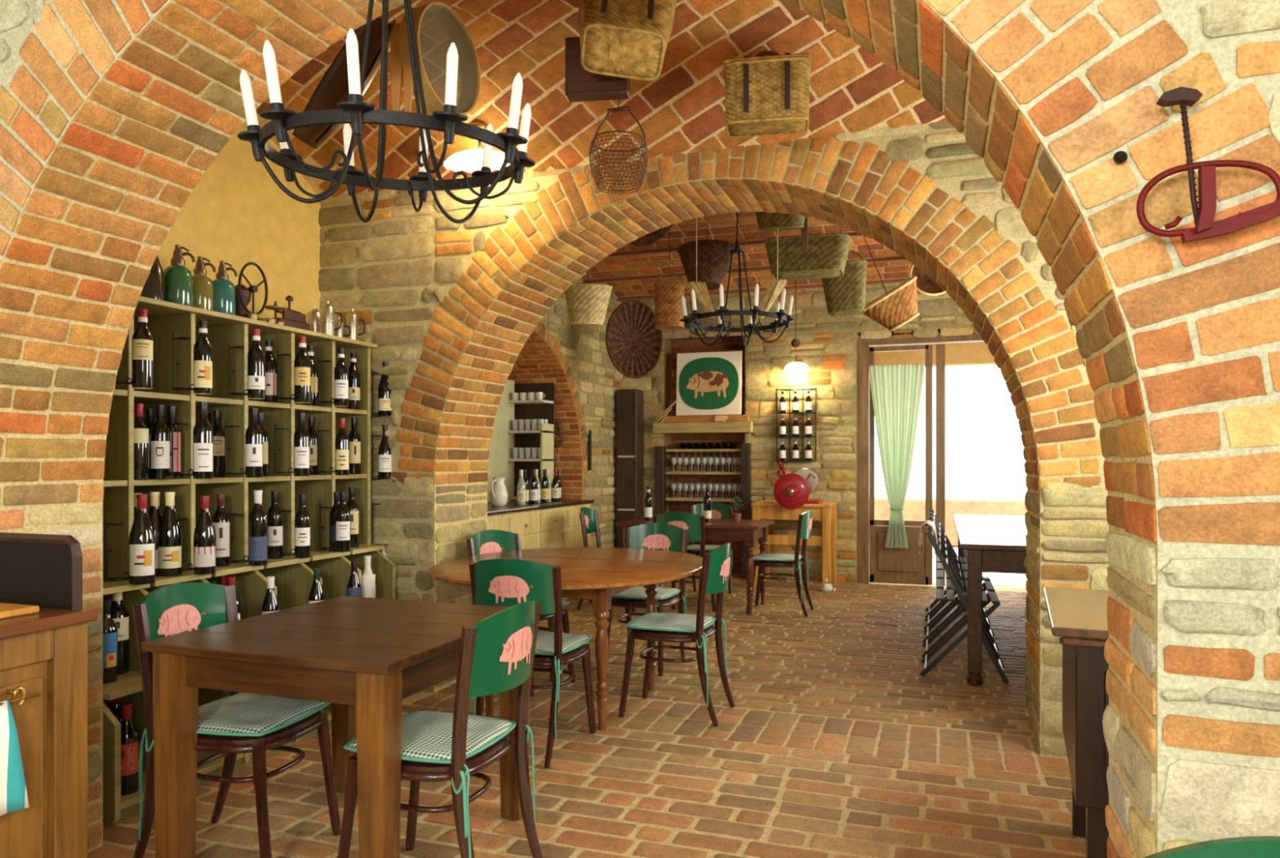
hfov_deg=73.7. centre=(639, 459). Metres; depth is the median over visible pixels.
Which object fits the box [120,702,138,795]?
wine bottle
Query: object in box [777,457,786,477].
string
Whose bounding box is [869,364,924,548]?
curtain
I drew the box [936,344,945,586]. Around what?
trim
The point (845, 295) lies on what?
wicker basket
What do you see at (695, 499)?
shelf
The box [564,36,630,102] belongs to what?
case
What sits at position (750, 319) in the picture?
candle
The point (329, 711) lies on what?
shelf
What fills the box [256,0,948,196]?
ceiling
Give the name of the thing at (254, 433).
wine bottle
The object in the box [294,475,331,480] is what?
shelf
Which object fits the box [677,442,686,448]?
wine bottle
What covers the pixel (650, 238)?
tray
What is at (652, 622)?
seat cushion
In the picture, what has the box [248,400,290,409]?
shelf
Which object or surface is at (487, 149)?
candle
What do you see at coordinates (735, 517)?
pot
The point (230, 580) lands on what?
wine bottle
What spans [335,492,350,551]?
wine bottle
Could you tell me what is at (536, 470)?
wine bottle
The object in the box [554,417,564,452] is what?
wreath
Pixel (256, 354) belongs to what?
wine bottle
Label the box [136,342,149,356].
print
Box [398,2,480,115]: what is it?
sieve
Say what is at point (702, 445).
wine bottle
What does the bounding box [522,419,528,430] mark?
tumbler
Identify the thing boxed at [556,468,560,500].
wine bottle
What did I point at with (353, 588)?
wine bottle
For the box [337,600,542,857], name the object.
dining chair
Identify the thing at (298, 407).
shelf
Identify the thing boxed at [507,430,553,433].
shelf
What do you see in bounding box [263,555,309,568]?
shelf
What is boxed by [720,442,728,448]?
wine bottle
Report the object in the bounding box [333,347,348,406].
wine bottle
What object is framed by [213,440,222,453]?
print
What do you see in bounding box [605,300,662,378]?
basket
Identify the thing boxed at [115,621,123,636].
print
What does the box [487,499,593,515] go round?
countertop
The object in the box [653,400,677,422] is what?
kindling
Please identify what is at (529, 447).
tumbler
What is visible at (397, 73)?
wooden paddle
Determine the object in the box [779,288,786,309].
candle
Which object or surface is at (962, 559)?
folding chair
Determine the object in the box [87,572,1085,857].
floor
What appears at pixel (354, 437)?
wine bottle
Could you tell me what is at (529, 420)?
tumbler
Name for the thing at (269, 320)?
small metal part
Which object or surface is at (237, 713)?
seat cushion
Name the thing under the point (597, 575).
dining table
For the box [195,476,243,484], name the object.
shelf
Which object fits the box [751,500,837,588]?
side table
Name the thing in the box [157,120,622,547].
wall
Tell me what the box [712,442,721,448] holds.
wine bottle
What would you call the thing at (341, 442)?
wine bottle
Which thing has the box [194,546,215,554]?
print
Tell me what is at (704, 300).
straw broom
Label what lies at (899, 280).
trim
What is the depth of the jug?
7.39 m
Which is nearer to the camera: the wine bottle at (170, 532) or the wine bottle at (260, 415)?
the wine bottle at (170, 532)
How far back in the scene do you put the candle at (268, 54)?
1.90 m
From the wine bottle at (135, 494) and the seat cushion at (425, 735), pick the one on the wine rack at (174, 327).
the wine bottle at (135, 494)
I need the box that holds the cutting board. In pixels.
[0,602,39,618]
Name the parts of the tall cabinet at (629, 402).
pale rail, pale rail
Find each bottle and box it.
[102,599,117,683]
[110,697,122,724]
[111,591,129,675]
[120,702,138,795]
[128,493,155,584]
[132,308,153,389]
[133,403,149,479]
[133,493,142,519]
[145,408,154,478]
[148,491,162,576]
[150,404,170,479]
[158,491,182,576]
[166,405,181,478]
[192,401,213,479]
[193,320,213,394]
[193,495,216,574]
[207,413,211,422]
[208,580,217,584]
[212,410,226,476]
[212,493,230,566]
[217,574,226,585]
[226,576,240,619]
[244,408,262,477]
[247,328,265,399]
[248,489,267,565]
[257,412,268,475]
[260,340,276,402]
[261,576,279,614]
[266,490,283,559]
[293,336,311,403]
[293,413,310,475]
[294,494,310,558]
[302,345,318,406]
[307,416,319,475]
[307,568,325,604]
[328,491,339,551]
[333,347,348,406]
[334,417,349,475]
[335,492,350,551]
[346,352,360,409]
[346,487,359,547]
[346,560,362,596]
[347,417,360,474]
[361,555,376,598]
[377,361,391,416]
[377,424,391,479]
[516,469,525,505]
[523,469,528,504]
[529,469,537,503]
[535,469,540,502]
[540,469,548,502]
[546,469,551,502]
[551,468,559,501]
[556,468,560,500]
[644,485,652,520]
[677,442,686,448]
[684,442,693,448]
[691,442,700,448]
[698,442,707,448]
[702,486,711,521]
[705,442,714,448]
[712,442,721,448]
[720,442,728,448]
[727,441,737,448]
[779,391,786,412]
[779,415,786,436]
[779,439,786,460]
[791,391,799,412]
[791,415,799,436]
[791,439,799,460]
[804,391,812,412]
[804,415,812,436]
[804,439,812,460]
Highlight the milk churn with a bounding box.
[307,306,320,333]
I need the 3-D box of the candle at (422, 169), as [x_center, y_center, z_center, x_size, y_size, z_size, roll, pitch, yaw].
[-0.642,-0.901,2.530,0.026,0.157,0.034,0,0,-2]
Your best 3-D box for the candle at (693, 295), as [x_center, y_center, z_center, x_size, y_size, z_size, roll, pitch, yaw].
[0.338,-0.984,5.324,0.042,0.157,0.026,0,0,-27]
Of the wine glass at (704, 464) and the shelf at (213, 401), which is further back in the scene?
the wine glass at (704, 464)
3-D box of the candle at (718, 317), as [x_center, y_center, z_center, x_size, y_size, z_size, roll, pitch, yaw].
[0.545,-0.974,5.829,0.026,0.157,0.045,0,0,-10]
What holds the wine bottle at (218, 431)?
on the wine rack at (174, 327)
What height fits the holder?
0.805 m
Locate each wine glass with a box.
[671,457,676,471]
[671,483,676,497]
[676,457,682,471]
[676,483,682,497]
[683,457,688,471]
[683,483,688,497]
[688,457,694,471]
[688,483,694,497]
[695,457,701,471]
[695,483,701,492]
[701,457,706,471]
[707,457,713,471]
[707,484,713,498]
[713,457,719,471]
[713,484,719,498]
[717,483,723,497]
[720,457,725,471]
[720,484,725,498]
[725,457,731,465]
[725,484,732,498]
[732,457,737,471]
[732,484,737,498]
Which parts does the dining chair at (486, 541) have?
leg, panel, leg, leg, seat, seat frame, leg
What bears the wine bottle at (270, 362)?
on the wine rack at (174, 327)
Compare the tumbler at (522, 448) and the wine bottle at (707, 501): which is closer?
the wine bottle at (707, 501)
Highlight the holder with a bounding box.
[775,386,816,461]
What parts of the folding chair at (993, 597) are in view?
leg, leg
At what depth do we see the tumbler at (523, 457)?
8.47 m
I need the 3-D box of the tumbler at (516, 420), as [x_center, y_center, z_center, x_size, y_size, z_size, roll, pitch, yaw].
[-1.211,-0.339,8.592,0.068,0.110,0.068,0,0,19]
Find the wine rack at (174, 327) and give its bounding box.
[102,296,395,825]
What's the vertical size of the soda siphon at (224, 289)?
0.282 m
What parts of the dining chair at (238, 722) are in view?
leg, panel, leg, seat, seat frame, leg, leg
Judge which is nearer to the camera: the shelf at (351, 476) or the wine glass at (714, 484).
the shelf at (351, 476)
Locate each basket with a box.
[564,270,612,324]
[577,0,676,80]
[589,99,648,194]
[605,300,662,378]
[653,272,685,329]
[676,218,734,291]
[723,50,811,137]
[755,211,808,252]
[764,217,851,280]
[821,226,867,316]
[862,235,919,331]
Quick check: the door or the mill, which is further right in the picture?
the door
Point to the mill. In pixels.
(242, 293)
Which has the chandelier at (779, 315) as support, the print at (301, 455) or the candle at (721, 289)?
the candle at (721, 289)
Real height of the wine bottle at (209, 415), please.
0.304 m
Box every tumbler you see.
[511,419,518,430]
[511,447,518,458]
[515,419,522,430]
[518,419,524,430]
[518,447,524,458]
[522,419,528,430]
[522,448,528,458]
[524,419,531,430]
[524,447,531,458]
[528,419,535,430]
[528,447,535,458]
[531,419,537,430]
[531,447,537,458]
[537,418,544,430]
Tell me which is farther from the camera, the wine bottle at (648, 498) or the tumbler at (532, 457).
the tumbler at (532, 457)
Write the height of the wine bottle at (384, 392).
0.313 m
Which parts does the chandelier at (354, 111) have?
arm, arm, arm, arm, arm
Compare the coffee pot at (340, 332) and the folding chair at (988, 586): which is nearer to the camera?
the coffee pot at (340, 332)
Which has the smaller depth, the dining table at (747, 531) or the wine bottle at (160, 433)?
the wine bottle at (160, 433)
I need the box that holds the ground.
[932,546,1026,586]
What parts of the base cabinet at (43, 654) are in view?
door, frame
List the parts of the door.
panel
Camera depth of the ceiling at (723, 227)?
8.20 m
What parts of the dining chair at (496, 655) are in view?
leg, leg, seat, seat frame, leg, panel, leg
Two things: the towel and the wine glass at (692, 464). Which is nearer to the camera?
the towel
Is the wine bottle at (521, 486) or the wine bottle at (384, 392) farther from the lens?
the wine bottle at (521, 486)
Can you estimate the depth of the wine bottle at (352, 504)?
4.74 m
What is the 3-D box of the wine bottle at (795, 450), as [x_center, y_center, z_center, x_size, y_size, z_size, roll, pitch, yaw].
[1.683,-0.100,9.232,0.073,0.228,0.071,0,0,19]
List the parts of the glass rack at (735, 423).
post, post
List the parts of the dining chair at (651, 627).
leg, leg, seat, seat frame, leg, panel, leg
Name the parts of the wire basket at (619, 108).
handle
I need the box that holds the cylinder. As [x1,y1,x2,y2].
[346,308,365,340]
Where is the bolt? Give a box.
[1112,151,1128,164]
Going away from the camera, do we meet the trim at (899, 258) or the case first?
the case
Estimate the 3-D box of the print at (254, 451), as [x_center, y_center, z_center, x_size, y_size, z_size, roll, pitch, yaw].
[-1.765,-0.021,3.903,0.038,0.066,0.005,0,0,-24]
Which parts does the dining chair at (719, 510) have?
leg, seat, panel, leg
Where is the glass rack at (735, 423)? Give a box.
[653,414,753,578]
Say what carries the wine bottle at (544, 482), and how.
on the countertop
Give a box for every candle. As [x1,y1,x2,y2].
[239,69,258,125]
[262,40,282,102]
[279,130,288,149]
[342,123,354,166]
[346,28,360,94]
[418,129,427,172]
[444,42,458,106]
[481,123,493,168]
[507,72,523,128]
[517,102,531,152]
[680,295,687,315]
[690,288,697,310]
[717,305,721,324]
[719,284,724,306]
[748,306,752,324]
[753,283,759,306]
[774,301,779,320]
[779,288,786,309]
[786,294,793,315]
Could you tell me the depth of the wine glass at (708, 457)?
9.65 m
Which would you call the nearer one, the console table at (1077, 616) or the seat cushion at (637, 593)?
the console table at (1077, 616)
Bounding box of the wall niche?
[487,379,554,502]
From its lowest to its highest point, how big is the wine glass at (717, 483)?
0.165 m
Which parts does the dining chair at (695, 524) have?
leg, leg, panel, leg, leg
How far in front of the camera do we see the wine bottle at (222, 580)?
3.96 m
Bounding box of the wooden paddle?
[390,23,413,112]
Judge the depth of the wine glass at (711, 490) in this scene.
9.65 m
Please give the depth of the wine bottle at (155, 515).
3.58 m
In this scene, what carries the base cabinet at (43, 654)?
on the floor
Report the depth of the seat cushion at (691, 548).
8.10 m
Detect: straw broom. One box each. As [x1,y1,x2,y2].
[687,217,715,318]
[757,228,787,317]
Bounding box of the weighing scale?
[265,295,309,330]
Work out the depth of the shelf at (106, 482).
3.41 m
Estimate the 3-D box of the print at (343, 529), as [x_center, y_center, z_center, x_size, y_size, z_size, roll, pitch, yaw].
[-1.568,0.382,4.506,0.044,0.065,0.007,0,0,-19]
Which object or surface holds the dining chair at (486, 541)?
on the floor
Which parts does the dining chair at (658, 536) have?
leg, leg, seat, seat frame, panel, leg, leg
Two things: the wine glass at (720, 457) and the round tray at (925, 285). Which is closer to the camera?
the round tray at (925, 285)
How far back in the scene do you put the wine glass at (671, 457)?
9.79 m
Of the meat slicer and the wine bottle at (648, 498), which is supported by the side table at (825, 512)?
the meat slicer
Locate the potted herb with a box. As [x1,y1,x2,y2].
[728,496,744,521]
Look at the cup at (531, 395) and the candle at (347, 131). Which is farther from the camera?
the cup at (531, 395)
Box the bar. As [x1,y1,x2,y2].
[588,430,591,470]
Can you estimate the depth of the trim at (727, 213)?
6.34 m
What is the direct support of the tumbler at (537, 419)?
on the wall niche
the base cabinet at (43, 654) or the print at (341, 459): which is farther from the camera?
the print at (341, 459)
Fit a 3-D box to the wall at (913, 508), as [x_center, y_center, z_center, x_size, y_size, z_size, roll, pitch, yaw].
[5.189,0.970,13.017,6.000,0.700,0.350,0,0,19]
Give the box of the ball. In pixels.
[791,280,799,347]
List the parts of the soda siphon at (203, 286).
glass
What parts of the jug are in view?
handle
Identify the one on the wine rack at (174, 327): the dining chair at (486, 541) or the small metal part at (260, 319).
the small metal part at (260, 319)
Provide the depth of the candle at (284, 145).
2.28 m
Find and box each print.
[106,652,115,667]
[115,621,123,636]
[120,751,124,769]
[133,550,151,566]
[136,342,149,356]
[155,447,163,456]
[162,550,178,561]
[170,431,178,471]
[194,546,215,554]
[197,365,210,379]
[197,448,208,466]
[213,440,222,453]
[216,527,225,550]
[249,447,258,462]
[252,541,263,557]
[266,373,275,395]
[270,528,279,542]
[297,372,306,382]
[297,450,306,465]
[297,533,306,542]
[337,455,346,465]
[338,524,347,537]
[350,514,355,529]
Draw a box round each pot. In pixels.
[320,300,342,335]
[731,513,741,521]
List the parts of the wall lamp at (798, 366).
lamp shade, arm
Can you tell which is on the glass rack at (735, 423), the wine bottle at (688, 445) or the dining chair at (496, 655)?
the wine bottle at (688, 445)
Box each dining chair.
[131,582,341,857]
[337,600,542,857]
[466,529,575,696]
[468,558,595,768]
[577,506,635,612]
[606,523,688,675]
[618,542,734,726]
[652,511,715,611]
[686,502,733,597]
[746,509,813,617]
[1114,835,1279,857]
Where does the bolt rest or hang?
attached to the wall at (113, 113)
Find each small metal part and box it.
[245,313,258,319]
[257,318,267,321]
[266,318,276,324]
[275,320,285,325]
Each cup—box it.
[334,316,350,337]
[511,392,519,399]
[520,392,528,399]
[528,392,536,399]
[536,391,545,399]
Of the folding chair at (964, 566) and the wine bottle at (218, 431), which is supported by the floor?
the folding chair at (964, 566)
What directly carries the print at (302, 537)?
attached to the wine bottle at (302, 517)
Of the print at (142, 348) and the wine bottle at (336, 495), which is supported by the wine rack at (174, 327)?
the wine bottle at (336, 495)
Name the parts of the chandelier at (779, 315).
arm, arm, ceiling rod, arm, arm, arm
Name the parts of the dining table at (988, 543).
leg, leg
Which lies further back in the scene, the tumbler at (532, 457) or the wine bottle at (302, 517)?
the tumbler at (532, 457)
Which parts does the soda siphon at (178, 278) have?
glass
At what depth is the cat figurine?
8.47 m
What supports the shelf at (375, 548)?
attached to the wine rack at (174, 327)
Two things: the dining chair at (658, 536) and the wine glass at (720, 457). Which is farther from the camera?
the wine glass at (720, 457)
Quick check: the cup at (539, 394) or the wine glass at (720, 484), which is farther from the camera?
the wine glass at (720, 484)
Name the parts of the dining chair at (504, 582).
leg, panel, leg, seat, seat frame, leg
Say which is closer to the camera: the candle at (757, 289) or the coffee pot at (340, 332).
the coffee pot at (340, 332)
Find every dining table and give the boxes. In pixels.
[141,595,529,857]
[427,546,702,730]
[615,517,773,615]
[952,514,1026,685]
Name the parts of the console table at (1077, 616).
leg, leg, door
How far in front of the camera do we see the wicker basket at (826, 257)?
6.16 m
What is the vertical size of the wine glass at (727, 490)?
0.165 m
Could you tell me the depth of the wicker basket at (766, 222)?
5.90 m
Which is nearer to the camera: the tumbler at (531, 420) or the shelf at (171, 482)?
the shelf at (171, 482)
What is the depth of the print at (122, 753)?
3.17 m
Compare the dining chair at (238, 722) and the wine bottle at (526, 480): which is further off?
the wine bottle at (526, 480)
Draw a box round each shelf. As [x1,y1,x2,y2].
[102,578,150,595]
[102,670,142,700]
[103,480,127,486]
[112,389,127,396]
[120,769,146,809]
[133,391,190,402]
[133,478,190,485]
[150,570,211,586]
[195,395,243,406]
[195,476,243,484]
[196,751,244,773]
[211,562,263,576]
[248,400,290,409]
[248,475,290,481]
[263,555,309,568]
[294,404,331,412]
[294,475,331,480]
[309,548,350,560]
[320,709,331,720]
[335,408,367,415]
[335,474,367,479]
[350,544,384,554]
[507,400,553,404]
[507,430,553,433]
[507,458,553,461]
[507,496,529,499]
[665,448,741,452]
[665,471,741,475]
[665,497,741,502]
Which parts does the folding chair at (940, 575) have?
leg, leg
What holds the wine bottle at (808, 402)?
on the holder
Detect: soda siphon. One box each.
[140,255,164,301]
[163,244,195,306]
[192,255,216,311]
[212,260,237,315]
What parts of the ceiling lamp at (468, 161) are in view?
lamp shade, stem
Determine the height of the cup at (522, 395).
0.075 m
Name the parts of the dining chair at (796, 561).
leg, leg, seat, seat frame, leg, panel, leg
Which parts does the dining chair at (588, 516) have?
leg, panel, leg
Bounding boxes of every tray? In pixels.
[630,224,674,246]
[909,264,946,295]
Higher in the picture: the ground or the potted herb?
the potted herb
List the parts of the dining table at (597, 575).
leg, leg, leg, leg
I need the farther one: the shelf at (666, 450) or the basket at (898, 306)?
the shelf at (666, 450)
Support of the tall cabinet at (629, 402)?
on the floor
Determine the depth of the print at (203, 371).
3.64 m
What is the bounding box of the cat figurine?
[821,578,835,591]
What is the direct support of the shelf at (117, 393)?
attached to the wine rack at (174, 327)
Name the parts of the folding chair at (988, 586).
leg, leg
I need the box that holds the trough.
[292,17,395,149]
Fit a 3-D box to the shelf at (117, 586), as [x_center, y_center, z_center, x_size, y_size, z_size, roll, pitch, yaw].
[-2.235,0.502,3.364,0.480,0.024,0.283,0,0,19]
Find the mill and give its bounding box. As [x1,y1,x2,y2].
[234,262,267,318]
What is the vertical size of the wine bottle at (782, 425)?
0.228 m
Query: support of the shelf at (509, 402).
attached to the wall niche
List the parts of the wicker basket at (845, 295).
handle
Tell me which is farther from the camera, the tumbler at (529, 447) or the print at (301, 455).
the tumbler at (529, 447)
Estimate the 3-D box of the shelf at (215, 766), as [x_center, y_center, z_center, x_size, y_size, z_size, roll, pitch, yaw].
[-2.049,1.262,3.622,0.660,0.024,0.283,0,0,19]
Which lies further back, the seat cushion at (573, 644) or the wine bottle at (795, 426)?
the wine bottle at (795, 426)
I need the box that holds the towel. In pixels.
[0,700,29,815]
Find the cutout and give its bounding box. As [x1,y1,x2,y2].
[714,415,728,422]
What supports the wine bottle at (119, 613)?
on the wine rack at (174, 327)
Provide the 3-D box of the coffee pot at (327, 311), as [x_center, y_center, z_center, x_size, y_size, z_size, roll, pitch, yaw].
[-1.683,-0.764,4.643,0.112,0.201,0.076,0,0,19]
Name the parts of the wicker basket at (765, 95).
lid, handle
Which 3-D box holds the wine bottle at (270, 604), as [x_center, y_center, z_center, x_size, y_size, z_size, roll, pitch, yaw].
[-1.699,0.698,3.926,0.082,0.313,0.083,0,0,19]
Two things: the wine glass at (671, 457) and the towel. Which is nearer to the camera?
the towel
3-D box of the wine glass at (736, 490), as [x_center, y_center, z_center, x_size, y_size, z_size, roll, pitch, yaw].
[1.068,0.361,9.564,0.068,0.165,0.068,0,0,19]
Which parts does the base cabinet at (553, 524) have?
drawer, drawer, door panel, door, drawer, door, door panel, drawer, door, door panel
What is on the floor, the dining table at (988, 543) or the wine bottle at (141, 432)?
the dining table at (988, 543)
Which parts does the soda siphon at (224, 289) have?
glass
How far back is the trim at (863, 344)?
9.08 m
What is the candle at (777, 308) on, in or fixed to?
on the chandelier at (779, 315)
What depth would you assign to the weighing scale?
4.44 m
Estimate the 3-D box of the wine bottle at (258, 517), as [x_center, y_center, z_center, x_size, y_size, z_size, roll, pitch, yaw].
[-1.772,0.317,3.959,0.083,0.344,0.083,0,0,19]
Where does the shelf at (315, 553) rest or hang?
attached to the wine rack at (174, 327)
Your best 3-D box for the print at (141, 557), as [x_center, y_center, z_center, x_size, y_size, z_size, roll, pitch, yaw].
[-1.943,0.388,3.338,0.061,0.062,0.011,0,0,-36]
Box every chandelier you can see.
[237,0,535,223]
[680,212,794,347]
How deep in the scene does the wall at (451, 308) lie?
4.60 m
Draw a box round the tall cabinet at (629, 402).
[616,389,644,547]
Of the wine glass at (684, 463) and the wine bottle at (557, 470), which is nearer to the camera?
the wine bottle at (557, 470)
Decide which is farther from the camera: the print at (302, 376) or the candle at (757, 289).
the candle at (757, 289)
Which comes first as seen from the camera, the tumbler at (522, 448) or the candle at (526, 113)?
the candle at (526, 113)
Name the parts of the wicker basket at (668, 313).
handle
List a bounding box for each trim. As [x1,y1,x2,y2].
[582,256,907,284]
[604,231,863,258]
[616,278,908,301]
[702,211,755,217]
[857,327,984,583]
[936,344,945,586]
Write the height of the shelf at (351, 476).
0.024 m
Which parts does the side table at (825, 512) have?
leg, leg, leg, leg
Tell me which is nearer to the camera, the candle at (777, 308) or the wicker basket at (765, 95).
the wicker basket at (765, 95)
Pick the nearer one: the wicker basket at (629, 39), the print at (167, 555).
the wicker basket at (629, 39)
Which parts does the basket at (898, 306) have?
hanging cord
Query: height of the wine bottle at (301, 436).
0.313 m
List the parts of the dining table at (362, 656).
leg, leg, leg, leg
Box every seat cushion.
[197,693,326,733]
[348,710,513,759]
[534,631,589,655]
[611,586,679,599]
[627,612,714,632]
[686,544,720,551]
[752,553,800,561]
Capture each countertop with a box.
[0,607,97,639]
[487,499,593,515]
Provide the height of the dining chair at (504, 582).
0.894 m
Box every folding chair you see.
[919,525,1008,683]
[920,520,1003,663]
[922,515,998,647]
[924,508,989,620]
[924,512,993,632]
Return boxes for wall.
[0,0,1279,857]
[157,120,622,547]
[318,121,1108,758]
[621,282,980,583]
[874,497,1026,546]
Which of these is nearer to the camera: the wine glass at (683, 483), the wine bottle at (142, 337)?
the wine bottle at (142, 337)
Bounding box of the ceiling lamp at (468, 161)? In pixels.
[444,121,509,173]
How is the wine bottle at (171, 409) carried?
on the wine rack at (174, 327)
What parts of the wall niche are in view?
open door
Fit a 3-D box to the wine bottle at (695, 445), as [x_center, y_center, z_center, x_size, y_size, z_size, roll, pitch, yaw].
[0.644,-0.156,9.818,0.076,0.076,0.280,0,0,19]
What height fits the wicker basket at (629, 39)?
0.379 m
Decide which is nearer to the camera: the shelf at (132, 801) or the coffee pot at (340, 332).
the shelf at (132, 801)
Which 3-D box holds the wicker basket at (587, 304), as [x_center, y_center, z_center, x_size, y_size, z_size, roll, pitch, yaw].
[-0.397,-1.452,6.466,0.380,0.884,0.377,0,0,-25]
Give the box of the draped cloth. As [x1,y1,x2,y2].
[918,520,937,554]
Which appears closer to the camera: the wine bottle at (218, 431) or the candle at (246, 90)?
the candle at (246, 90)
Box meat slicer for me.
[764,467,822,509]
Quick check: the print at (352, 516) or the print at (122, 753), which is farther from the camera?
the print at (352, 516)
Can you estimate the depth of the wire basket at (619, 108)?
3.91 m
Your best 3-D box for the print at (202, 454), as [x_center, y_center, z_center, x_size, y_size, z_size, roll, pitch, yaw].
[-1.858,-0.005,3.631,0.046,0.079,0.007,0,0,-27]
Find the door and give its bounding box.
[869,344,932,585]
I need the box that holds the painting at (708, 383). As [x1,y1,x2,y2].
[675,351,742,415]
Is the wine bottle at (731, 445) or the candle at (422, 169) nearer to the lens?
the candle at (422, 169)
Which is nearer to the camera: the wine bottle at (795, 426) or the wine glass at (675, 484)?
the wine bottle at (795, 426)
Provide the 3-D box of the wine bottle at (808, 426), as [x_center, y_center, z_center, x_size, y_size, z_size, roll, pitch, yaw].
[1.815,-0.360,9.186,0.073,0.228,0.071,0,0,19]
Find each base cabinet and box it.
[0,532,97,857]
[487,499,593,599]
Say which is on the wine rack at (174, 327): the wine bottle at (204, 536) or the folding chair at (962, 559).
the wine bottle at (204, 536)
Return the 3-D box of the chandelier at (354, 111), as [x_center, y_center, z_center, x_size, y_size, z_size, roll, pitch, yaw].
[-0.633,-0.995,2.199,0.737,0.728,0.702,0,0,16]
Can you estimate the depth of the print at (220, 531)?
3.89 m
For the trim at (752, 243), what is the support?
attached to the wall at (237, 215)
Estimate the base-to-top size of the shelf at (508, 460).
0.025 m
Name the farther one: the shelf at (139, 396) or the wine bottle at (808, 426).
the wine bottle at (808, 426)
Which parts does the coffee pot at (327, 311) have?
lid, handle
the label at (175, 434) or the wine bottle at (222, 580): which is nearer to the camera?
the label at (175, 434)
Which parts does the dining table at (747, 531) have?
leg, leg, leg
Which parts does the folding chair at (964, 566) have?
leg, leg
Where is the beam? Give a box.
[874,342,995,367]
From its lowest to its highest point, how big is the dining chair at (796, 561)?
0.894 m
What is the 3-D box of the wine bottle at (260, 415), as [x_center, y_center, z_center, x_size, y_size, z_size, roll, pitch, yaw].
[-1.874,-0.072,4.213,0.076,0.313,0.076,0,0,19]
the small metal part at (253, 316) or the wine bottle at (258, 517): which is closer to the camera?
the wine bottle at (258, 517)
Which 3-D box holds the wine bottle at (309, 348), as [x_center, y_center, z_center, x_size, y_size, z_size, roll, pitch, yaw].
[-1.756,-0.442,4.548,0.078,0.322,0.078,0,0,19]
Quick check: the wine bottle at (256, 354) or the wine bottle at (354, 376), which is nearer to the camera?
the wine bottle at (256, 354)
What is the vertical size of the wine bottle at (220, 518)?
0.329 m
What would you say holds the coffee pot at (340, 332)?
on the wine rack at (174, 327)
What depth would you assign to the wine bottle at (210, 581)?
3.79 m
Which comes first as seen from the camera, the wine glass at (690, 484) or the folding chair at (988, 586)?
the folding chair at (988, 586)
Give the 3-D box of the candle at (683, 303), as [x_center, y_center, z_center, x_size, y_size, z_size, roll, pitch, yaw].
[0.288,-0.981,5.527,0.043,0.157,0.026,0,0,11]
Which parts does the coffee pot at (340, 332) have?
handle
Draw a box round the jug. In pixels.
[489,477,507,506]
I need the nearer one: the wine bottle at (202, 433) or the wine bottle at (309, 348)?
the wine bottle at (202, 433)
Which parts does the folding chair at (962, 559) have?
leg, leg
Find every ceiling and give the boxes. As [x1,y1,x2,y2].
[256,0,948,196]
[581,212,912,297]
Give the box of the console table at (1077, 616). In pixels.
[1043,586,1108,857]
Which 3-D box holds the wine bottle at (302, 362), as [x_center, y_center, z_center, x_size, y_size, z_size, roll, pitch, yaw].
[-1.681,-0.445,4.250,0.079,0.329,0.079,0,0,19]
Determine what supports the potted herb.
on the dining table at (747, 531)
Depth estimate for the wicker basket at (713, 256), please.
6.65 m
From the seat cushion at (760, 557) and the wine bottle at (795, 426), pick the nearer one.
the seat cushion at (760, 557)
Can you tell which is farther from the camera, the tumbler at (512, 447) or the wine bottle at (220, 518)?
the tumbler at (512, 447)
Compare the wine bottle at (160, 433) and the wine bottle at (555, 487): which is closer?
the wine bottle at (160, 433)
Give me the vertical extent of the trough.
0.546 m
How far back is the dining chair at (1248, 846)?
0.98 m
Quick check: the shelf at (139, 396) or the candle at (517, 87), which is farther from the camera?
the shelf at (139, 396)
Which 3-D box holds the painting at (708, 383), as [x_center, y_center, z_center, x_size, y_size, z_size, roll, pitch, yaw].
[0.774,-0.850,9.601,0.750,0.710,0.067,0,0,19]
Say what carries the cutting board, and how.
on the countertop
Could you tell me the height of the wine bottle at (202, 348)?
0.313 m
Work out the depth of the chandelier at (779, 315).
5.46 m
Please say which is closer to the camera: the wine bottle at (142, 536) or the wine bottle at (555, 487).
the wine bottle at (142, 536)

